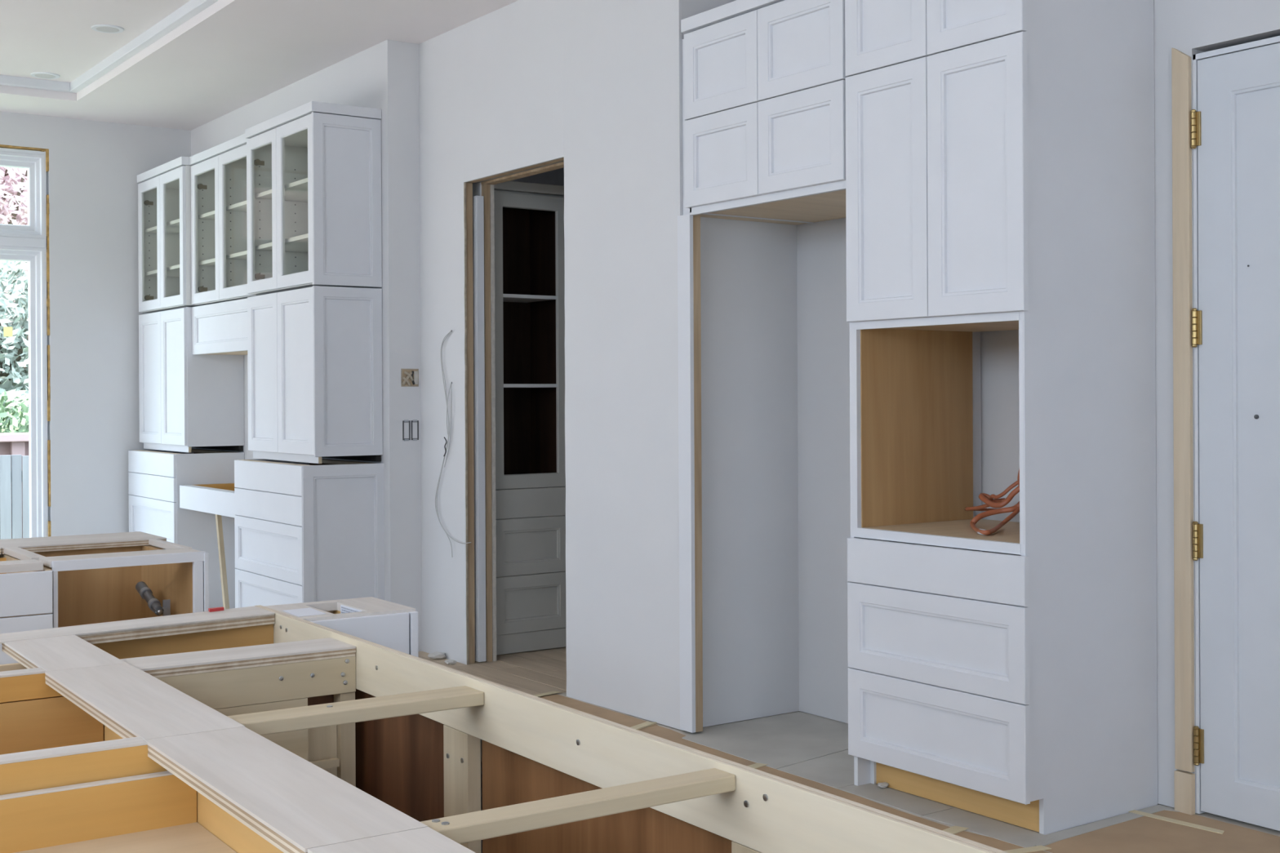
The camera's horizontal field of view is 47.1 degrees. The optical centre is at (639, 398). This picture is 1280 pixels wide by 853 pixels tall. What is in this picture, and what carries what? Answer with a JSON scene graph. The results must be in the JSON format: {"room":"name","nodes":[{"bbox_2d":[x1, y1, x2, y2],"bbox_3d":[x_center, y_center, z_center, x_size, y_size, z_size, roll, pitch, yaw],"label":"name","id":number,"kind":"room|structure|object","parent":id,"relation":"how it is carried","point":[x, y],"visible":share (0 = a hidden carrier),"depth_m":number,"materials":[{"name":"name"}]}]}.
{"room":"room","nodes":[
{"label":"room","id":0,"kind":"room"},
{"bbox_2d":[0,111,192,536],"bbox_3d":[-5.631,-0.242,8.480,6.085,3.200,0.150,0,0,-35],"label":"wall","id":1,"kind":"structure","parent":0,"point":[91,184],"depth_m":9.79,"materials":[{"name":"paint"}]},
{"bbox_2d":[0,144,50,537],"bbox_3d":[-4.436,-0.267,9.311,1.297,2.736,0.132,0,0,-35],"label":"window","id":2,"kind":"structure","parent":1,"relation":"in","point":[29,243],"depth_m":9.62,"materials":[{"name":"white wood"}]},
{"bbox_2d":[0,0,518,130],"bbox_3d":[-0.578,-1.989,3.576,8.800,0.250,14.300,0,0,-35],"label":"ceiling","id":3,"kind":"structure","parent":0,"point":[182,64],"depth_m":7.91,"materials":[{"name":"paint"}]},
{"bbox_2d":[30,71,60,79],"bbox_3d":[-3.591,-1.949,8.867,0.166,0.008,0.166,0,0,-35],"label":"recessed light","id":4,"kind":"object","parent":3,"relation":"in","point":[44,75],"visible":1,"depth_m":8.84,"materials":[{"name":"white plastic"}]},
{"bbox_2d":[91,24,124,33],"bbox_3d":[-2.812,-1.952,7.759,0.166,0.008,0.166,0,0,-35],"label":"recessed light","id":5,"kind":"object","parent":3,"relation":"in","point":[108,28],"visible":1,"depth_m":7.74,"materials":[{"name":"white plastic"}]},
{"bbox_2d":[191,40,422,651],"bbox_3d":[-2.102,-0.261,9.062,0.352,3.200,3.270,0,0,-35],"label":"wall","id":6,"kind":"structure","parent":0,"point":[384,76],"depth_m":7.69,"materials":[{"name":"paint"}]},
{"bbox_2d":[137,156,201,312],"bbox_3d":[-2.963,-1.045,9.631,0.386,0.925,0.941,0,0,-35],"label":"upper cabinet","id":7,"kind":"object","parent":6,"relation":"attached to","point":[164,190],"visible":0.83,"depth_m":9.63,"materials":[{"name":"paint"}]},
{"bbox_2d":[145,218,179,235],"bbox_3d":[-2.953,-1.132,9.650,0.329,0.022,0.879,0,0,-35],"label":"shelf","id":8,"kind":"object","parent":7,"relation":"attached to","point":[172,228],"depth_m":9.79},
{"bbox_2d":[145,264,179,276],"bbox_3d":[-2.951,-0.842,9.650,0.329,0.022,0.879,0,0,-35],"label":"shelf","id":9,"kind":"object","parent":7,"relation":"attached to","point":[172,271],"depth_m":9.78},
{"bbox_2d":[138,306,244,452],"bbox_3d":[-2.952,-0.116,9.628,0.380,0.906,0.955,0,0,-35],"label":"upper cabinet","id":10,"kind":"object","parent":6,"relation":"attached to","point":[187,400],"visible":0.94,"depth_m":9.31,"materials":[{"name":"paint"}]},
{"bbox_2d":[191,297,247,355],"bbox_3d":[-2.344,-0.423,8.806,0.333,0.297,1.086,0,0,-35],"label":"upper cabinet","id":11,"kind":"object","parent":6,"relation":"attached to","point":[218,328],"visible":0.53,"depth_m":8.78,"materials":[{"name":"paint"}]},
{"bbox_2d":[189,133,260,305],"bbox_3d":[-2.353,-1.047,8.809,0.339,0.925,1.098,0,0,-35],"label":"upper cabinet","id":12,"kind":"object","parent":6,"relation":"attached to","point":[219,227],"visible":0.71,"depth_m":8.81,"materials":[{"name":"paint"}]},
{"bbox_2d":[198,200,246,219],"bbox_3d":[-2.343,-1.135,8.827,0.282,0.022,1.036,0,0,-35],"label":"shelf","id":13,"kind":"object","parent":12,"relation":"attached to","point":[230,208],"depth_m":8.79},
{"bbox_2d":[198,250,247,266],"bbox_3d":[-2.341,-0.845,8.828,0.282,0.022,1.036,0,0,-35],"label":"shelf","id":14,"kind":"object","parent":12,"relation":"attached to","point":[231,257],"depth_m":8.80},
{"bbox_2d":[244,101,382,294],"bbox_3d":[-1.781,-1.046,7.958,0.386,0.931,0.949,0,0,-35],"label":"upper cabinet","id":15,"kind":"object","parent":6,"relation":"attached to","point":[313,168],"visible":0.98,"depth_m":7.66,"materials":[{"name":"paint"}]},
{"bbox_2d":[255,177,307,202],"bbox_3d":[-1.772,-1.137,7.978,0.329,0.022,0.883,0,0,-35],"label":"shelf","id":16,"kind":"object","parent":15,"relation":"attached to","point":[297,191],"depth_m":8.11,"materials":[{"name":"white wood"}]},
{"bbox_2d":[255,233,308,253],"bbox_3d":[-1.770,-0.847,7.978,0.329,0.022,0.883,0,0,-35],"label":"shelf","id":17,"kind":"object","parent":15,"relation":"attached to","point":[298,244],"depth_m":8.11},
{"bbox_2d":[247,285,382,463],"bbox_3d":[-1.775,-0.121,7.962,0.380,0.906,0.945,0,0,-35],"label":"upper cabinet","id":18,"kind":"object","parent":6,"relation":"attached to","point":[314,353],"visible":1,"depth_m":7.64,"materials":[{"name":"paint"}]},
{"bbox_2d":[400,368,418,386],"bbox_3d":[-1.202,-0.109,7.688,0.100,0.094,0.023,0,0,-35],"label":"junction box","id":19,"kind":"object","parent":6,"relation":"attached to","point":[409,377],"visible":1,"depth_m":7.68,"materials":[{"name":"plastic"}]},
{"bbox_2d":[402,419,418,440],"bbox_3d":[-1.201,0.167,7.694,0.092,0.110,0.003,0,0,-35],"label":"outlet box","id":20,"kind":"object","parent":6,"relation":"attached to","point":[404,420],"visible":1,"depth_m":7.69,"materials":[{"name":"grey plastic"}]},
{"bbox_2d":[510,167,564,186],"bbox_3d":[0.123,-0.271,7.613,1.613,3.200,2.905,0,0,-35],"label":"wall","id":21,"kind":"structure","parent":0,"point":[555,177],"depth_m":8.80,"materials":[{"name":"paint"}]},
{"bbox_2d":[418,0,683,730],"bbox_3d":[-0.427,-0.268,6.845,0.172,3.200,2.285,0,0,-35],"label":"wall","id":22,"kind":"structure","parent":0,"point":[590,89],"depth_m":6.42,"materials":[{"name":"paint"}]},
{"bbox_2d":[435,329,471,557],"bbox_3d":[-0.943,0.227,7.410,0.025,1.150,0.377,0,0,-35],"label":"wires","id":23,"kind":"object","parent":22,"relation":"hanging from","point":[446,397],"visible":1,"depth_m":7.46,"materials":[{"name":"white plastic"}]},
{"bbox_2d":[472,195,486,662],"bbox_3d":[-0.898,0.152,7.517,0.042,2.340,0.352,0,0,-35],"label":"door","id":24,"kind":"structure","parent":22,"relation":"in","point":[477,201],"depth_m":7.37,"materials":[{"name":"white wood"}]},
{"bbox_2d":[677,213,702,733],"bbox_3d":[0.204,0.295,5.839,0.066,2.046,0.081,0,0,-35],"label":"cabinet filler","id":25,"kind":"object","parent":22,"relation":"attached to","point":[689,313],"visible":0.98,"depth_m":5.81,"materials":[{"name":"paint"}]},
{"bbox_2d":[681,0,799,727],"bbox_3d":[0.382,-0.273,6.097,0.604,3.196,0.130,0,0,-35],"label":"wall","id":26,"kind":"structure","parent":0,"point":[748,309],"depth_m":6.06,"materials":[{"name":"paint"}]},
{"bbox_2d":[418,646,1279,852],"bbox_3d":[-0.540,1.393,3.594,8.750,0.127,14.300,0,0,-35],"label":"floor","id":27,"kind":"structure","parent":0,"point":[537,672],"depth_m":7.06,"materials":[{"name":"brown wood"}]},
{"bbox_2d":[0,662,26,671],"bbox_3d":[-1.552,0.904,2.267,1.341,0.838,0.214,0,0,-34],"label":"base cabinet","id":28,"kind":"object","parent":27,"relation":"on","point":[15,666],"visible":0.02,"depth_m":2.66,"materials":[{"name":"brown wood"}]},
{"bbox_2d":[0,546,53,664],"bbox_3d":[-2.200,0.901,4.181,0.820,0.886,0.808,0,0,-35],"label":"base cabinet","id":29,"kind":"object","parent":27,"relation":"on","point":[26,586],"visible":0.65,"depth_m":4.05,"materials":[{"name":"paint"}]},
{"bbox_2d":[0,695,103,755],"bbox_3d":[-1.311,0.916,1.912,1.341,0.812,0.640,0,0,-34],"label":"base cabinet","id":30,"kind":"object","parent":27,"relation":"on","point":[48,722],"visible":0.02,"depth_m":2.48,"materials":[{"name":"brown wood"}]},
{"bbox_2d":[0,531,208,627],"bbox_3d":[-1.682,0.898,4.551,0.502,0.886,0.800,0,0,-35],"label":"base cabinet","id":31,"kind":"object","parent":27,"relation":"on","point":[95,576],"visible":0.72,"depth_m":4.63,"materials":[{"name":"paint"}]},
{"bbox_2d":[135,581,170,616],"bbox_3d":[-1.491,0.637,4.500,0.056,0.136,0.210,0,0,-35],"label":"drain pipe","id":32,"kind":"object","parent":31,"relation":"attached to","point":[145,593],"visible":0.96,"depth_m":4.45,"materials":[{"name":"grey plastic"}]},
{"bbox_2d":[128,448,244,608],"bbox_3d":[-2.979,0.844,9.616,0.449,0.998,0.970,0,0,-35],"label":"base cabinet","id":33,"kind":"object","parent":27,"relation":"on","point":[155,477],"visible":0.56,"depth_m":9.26,"materials":[{"name":"paint"}]},
{"bbox_2d":[215,514,229,608],"bbox_3d":[-2.430,1.009,8.562,0.026,0.664,0.195,0,0,-35],"label":"stick","id":34,"kind":"object","parent":27,"relation":"on","point":[218,517],"visible":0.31,"depth_m":8.56,"materials":[{"name":"brown wood"}]},
{"bbox_2d":[234,458,384,608],"bbox_3d":[-1.796,0.839,7.960,0.471,0.998,0.980,0,0,-35],"label":"base cabinet","id":35,"kind":"object","parent":27,"relation":"on","point":[305,532],"visible":0.69,"depth_m":7.62,"materials":[{"name":"paint"}]},
{"bbox_2d":[179,483,237,517],"bbox_3d":[-2.379,0.605,8.788,0.421,0.140,1.040,0,0,-35],"label":"apron","id":36,"kind":"object","parent":35,"relation":"attached to","point":[215,499],"visible":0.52,"depth_m":8.72,"materials":[{"name":"paint"}]},
{"bbox_2d":[264,596,418,657],"bbox_3d":[-0.653,0.897,3.211,0.257,0.880,0.246,0,0,-34],"label":"base cabinet","id":37,"kind":"object","parent":27,"relation":"on","point":[393,625],"visible":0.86,"depth_m":3.15,"materials":[{"name":"white wood"}]},
{"bbox_2d":[283,607,325,617],"bbox_3d":[-0.718,0.457,3.141,0.067,0.001,0.110,0,0,-34],"label":"paper sheet","id":38,"kind":"object","parent":37,"relation":"on","point":[303,611],"visible":1,"depth_m":3.14,"materials":[{"name":"white paper"}]},
{"bbox_2d":[341,606,357,613],"bbox_3d":[-0.637,0.471,3.230,0.001,0.014,0.102,0,0,-34],"label":"print","id":39,"kind":"object","parent":37,"relation":"on","point":[341,606],"depth_m":3.24},
{"bbox_2d":[427,651,445,658],"bbox_3d":[-1.034,1.310,7.491,0.101,0.037,0.071,0,0,-35],"label":"crumb","id":40,"kind":"object","parent":27,"relation":"on","point":[437,655],"visible":1,"depth_m":7.47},
{"bbox_2d":[444,658,457,664],"bbox_3d":[-0.946,1.316,7.347,0.058,0.025,0.044,0,0,-35],"label":"crumb","id":41,"kind":"object","parent":27,"relation":"on","point":[450,661],"visible":1,"depth_m":7.33,"materials":[{"name":"white"}]},
{"bbox_2d":[0,604,1008,852],"bbox_3d":[-0.836,0.899,1.642,1.847,0.882,2.660,0,0,-34],"label":"kitchen island","id":42,"kind":"object","parent":27,"relation":"on","point":[315,738],"visible":0.99,"depth_m":2.17,"materials":[{"name":"brown wood"}]},
{"bbox_2d":[0,770,284,852],"bbox_3d":[-0.745,0.537,1.050,1.317,0.095,1.407,0,0,-34],"label":"drawer box","id":43,"kind":"object","parent":42,"relation":"attached to","point":[157,812],"visible":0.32,"depth_m":1.90,"materials":[{"name":"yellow wood"}]},
{"bbox_2d":[208,606,224,612],"bbox_3d":[-0.912,0.454,3.161,0.036,0.007,0.015,0,0,-38],"label":"clip","id":44,"kind":"object","parent":42,"relation":"on","point":[214,609],"visible":1,"depth_m":3.16,"materials":[{"name":"plastic"}]},
{"bbox_2d":[493,181,566,654],"bbox_3d":[-0.478,0.096,7.962,0.958,2.448,0.380,0,0,-35],"label":"pantry cabinet","id":45,"kind":"object","parent":27,"relation":"on","point":[530,259],"visible":0.26,"depth_m":7.78,"materials":[{"name":"grey paint"}]},
{"bbox_2d":[502,293,556,302],"bbox_3d":[-0.664,-0.533,7.812,0.332,0.018,0.312,0,0,-35],"label":"shelf","id":46,"kind":"object","parent":45,"relation":"attached to","point":[507,298],"depth_m":7.75,"materials":[{"name":"white wood"}]},
{"bbox_2d":[503,383,557,387],"bbox_3d":[-0.662,-0.067,7.813,0.332,0.018,0.312,0,0,-35],"label":"shelf","id":47,"kind":"object","parent":45,"relation":"attached to","point":[505,385],"depth_m":7.68,"materials":[{"name":"white wood"}]},
{"bbox_2d":[533,690,561,697],"bbox_3d":[-0.449,1.326,6.563,0.040,0.001,0.231,0,0,43],"label":"tape strip","id":48,"kind":"object","parent":27,"relation":"on","point":[553,691],"visible":0.64,"depth_m":6.60,"materials":[{"name":"beige paper"}]},
{"bbox_2d":[538,693,657,727],"bbox_3d":[-0.926,1.335,5.748,1.904,0.001,0.775,0,0,-35],"label":"kraft paper","id":49,"kind":"object","parent":27,"relation":"on","point":[625,720],"visible":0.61,"depth_m":6.25,"materials":[{"name":"brown paper"}]},
{"bbox_2d":[631,721,756,765],"bbox_3d":[-0.498,1.331,5.148,1.913,0.007,0.821,0,0,-35],"label":"kraft paper","id":50,"kind":"object","parent":27,"relation":"on","point":[657,731],"depth_m":5.72,"materials":[{"name":"brown paper"}]},
{"bbox_2d":[746,763,950,830],"bbox_3d":[-0.024,1.330,4.414,1.840,0.004,0.996,0,0,-35],"label":"kraft paper","id":51,"kind":"object","parent":27,"relation":"on","point":[797,779],"depth_m":4.92,"materials":[{"name":"brown paper"}]},
{"bbox_2d":[681,711,1052,847],"bbox_3d":[0.906,1.325,5.267,0.713,0.004,1.815,0,0,-35],"label":"floor","id":52,"kind":"structure","parent":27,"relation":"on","point":[807,746],"depth_m":5.44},
{"bbox_2d":[877,782,888,787],"bbox_3d":[0.826,1.315,4.995,0.040,0.018,0.033,0,0,-35],"label":"crumb","id":53,"kind":"object","parent":52,"relation":"on","point":[883,784],"visible":1,"depth_m":4.99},
{"bbox_2d":[942,826,1051,852],"bbox_3d":[1.517,1.325,2.266,1.880,0.004,4.358,0,0,-35],"label":"kraft paper","id":54,"kind":"object","parent":27,"relation":"on","point":[993,842],"depth_m":4.38,"materials":[{"name":"brown paper"}]},
{"bbox_2d":[844,0,1157,835],"bbox_3d":[1.192,-0.084,4.892,0.668,2.820,0.774,0,0,-35],"label":"tall cabinet","id":55,"kind":"object","parent":27,"relation":"on","point":[1000,153],"visible":0.99,"depth_m":4.65,"materials":[{"name":"paint"}]},
{"bbox_2d":[964,468,1019,535],"bbox_3d":[1.211,0.303,4.897,0.398,0.265,0.504,0,0,28],"label":"cable","id":56,"kind":"object","parent":55,"relation":"on","point":[997,503],"visible":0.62,"depth_m":4.99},
{"bbox_2d":[1035,804,1179,846],"bbox_3d":[1.450,1.324,4.535,0.668,0.003,0.121,0,0,-35],"label":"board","id":57,"kind":"object","parent":27,"relation":"on","point":[1067,833],"visible":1,"depth_m":4.55,"materials":[{"name":"grey wood"}]},
{"bbox_2d":[1044,809,1279,852],"bbox_3d":[1.958,1.321,3.804,0.675,0.004,1.962,0,0,-35],"label":"kraft paper","id":58,"kind":"object","parent":27,"relation":"on","point":[1143,834],"depth_m":4.42,"materials":[{"name":"brown paper"}]},
{"bbox_2d":[796,0,1279,813],"bbox_3d":[3.173,-0.284,2.789,0.140,3.196,8.695,0,0,-35],"label":"wall","id":59,"kind":"structure","parent":0,"point":[1190,27],"depth_m":5.36,"materials":[{"name":"paint"}]},
{"bbox_2d":[680,0,847,225],"bbox_3d":[0.673,-1.104,5.614,0.671,0.765,0.997,0,0,-35],"label":"upper cabinet","id":60,"kind":"object","parent":59,"relation":"attached to","point":[764,81],"visible":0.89,"depth_m":5.39,"materials":[{"name":"paint"}]},
{"bbox_2d":[1171,48,1195,814],"bbox_3d":[1.734,0.099,4.690,0.021,2.449,0.063,0,0,-35],"label":"trim","id":61,"kind":"structure","parent":59,"relation":"attached to","point":[1184,781],"depth_m":4.68,"materials":[{"name":"white wood"}]},
{"bbox_2d":[1190,35,1279,831],"bbox_3d":[2.063,0.112,4.315,0.117,2.413,0.950,0,0,-35],"label":"door","id":62,"kind":"structure","parent":59,"relation":"attached to","point":[1235,113],"depth_m":4.56,"materials":[{"name":"white paint"}]},
{"label":"outside","id":63,"kind":"structure","parent":0,"visible":0},
{"bbox_3d":[-9.131,2.035,24.426,18.760,0.150,29.550,0,0,-35],"label":"lawn","id":64,"kind":"structure","parent":63,"visible":0},
{"bbox_2d":[0,166,27,225],"bbox_3d":[-10.351,-1.831,23.303,4.742,7.607,2.534,0,0,-35],"label":"tree","id":65,"kind":"object","parent":64,"relation":"on","point":[16,192],"visible":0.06,"depth_m":22.85,"materials":[{"name":"pink plant"}]},
{"bbox_2d":[0,260,28,429],"bbox_3d":[-8.183,-0.057,18.704,4.318,4.043,2.535,0,0,-35],"label":"tree","id":66,"kind":"object","parent":64,"relation":"on","point":[14,356],"visible":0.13,"depth_m":18.07,"materials":[{"name":"green plant"}]},
{"bbox_2d":[0,389,28,432],"bbox_3d":[-6.303,0.908,15.440,8.616,2.093,1.297,0,0,-35],"label":"hedge","id":67,"kind":"object","parent":64,"relation":"on","point":[20,424],"visible":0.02,"depth_m":15.13,"materials":[{"name":"green plant"}]},
{"bbox_2d":[0,166,28,342],"bbox_3d":[-19.218,-2.892,28.060,25.600,9.800,4.800,0,0,-35],"label":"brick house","id":68,"kind":"structure","parent":64,"relation":"on","point":[26,270],"depth_m":30.15,"materials":[{"name":"red brick"}]},
{"bbox_2d":[0,454,29,539],"bbox_3d":[-5.473,1.228,13.310,5.600,1.448,0.076,0,0,-35],"label":"wooden fence","id":69,"kind":"object","parent":64,"relation":"on","point":[15,475],"visible":0.05,"depth_m":13.17,"materials":[{"name":"grey wood"}]},
{"bbox_2d":[0,432,29,462],"bbox_3d":[-5.830,1.143,14.335,8.000,1.620,0.350,0,0,-35],"label":"wall","id":70,"kind":"structure","parent":64,"relation":"on","point":[11,443],"depth_m":14.11,"materials":[{"name":"white paint"}]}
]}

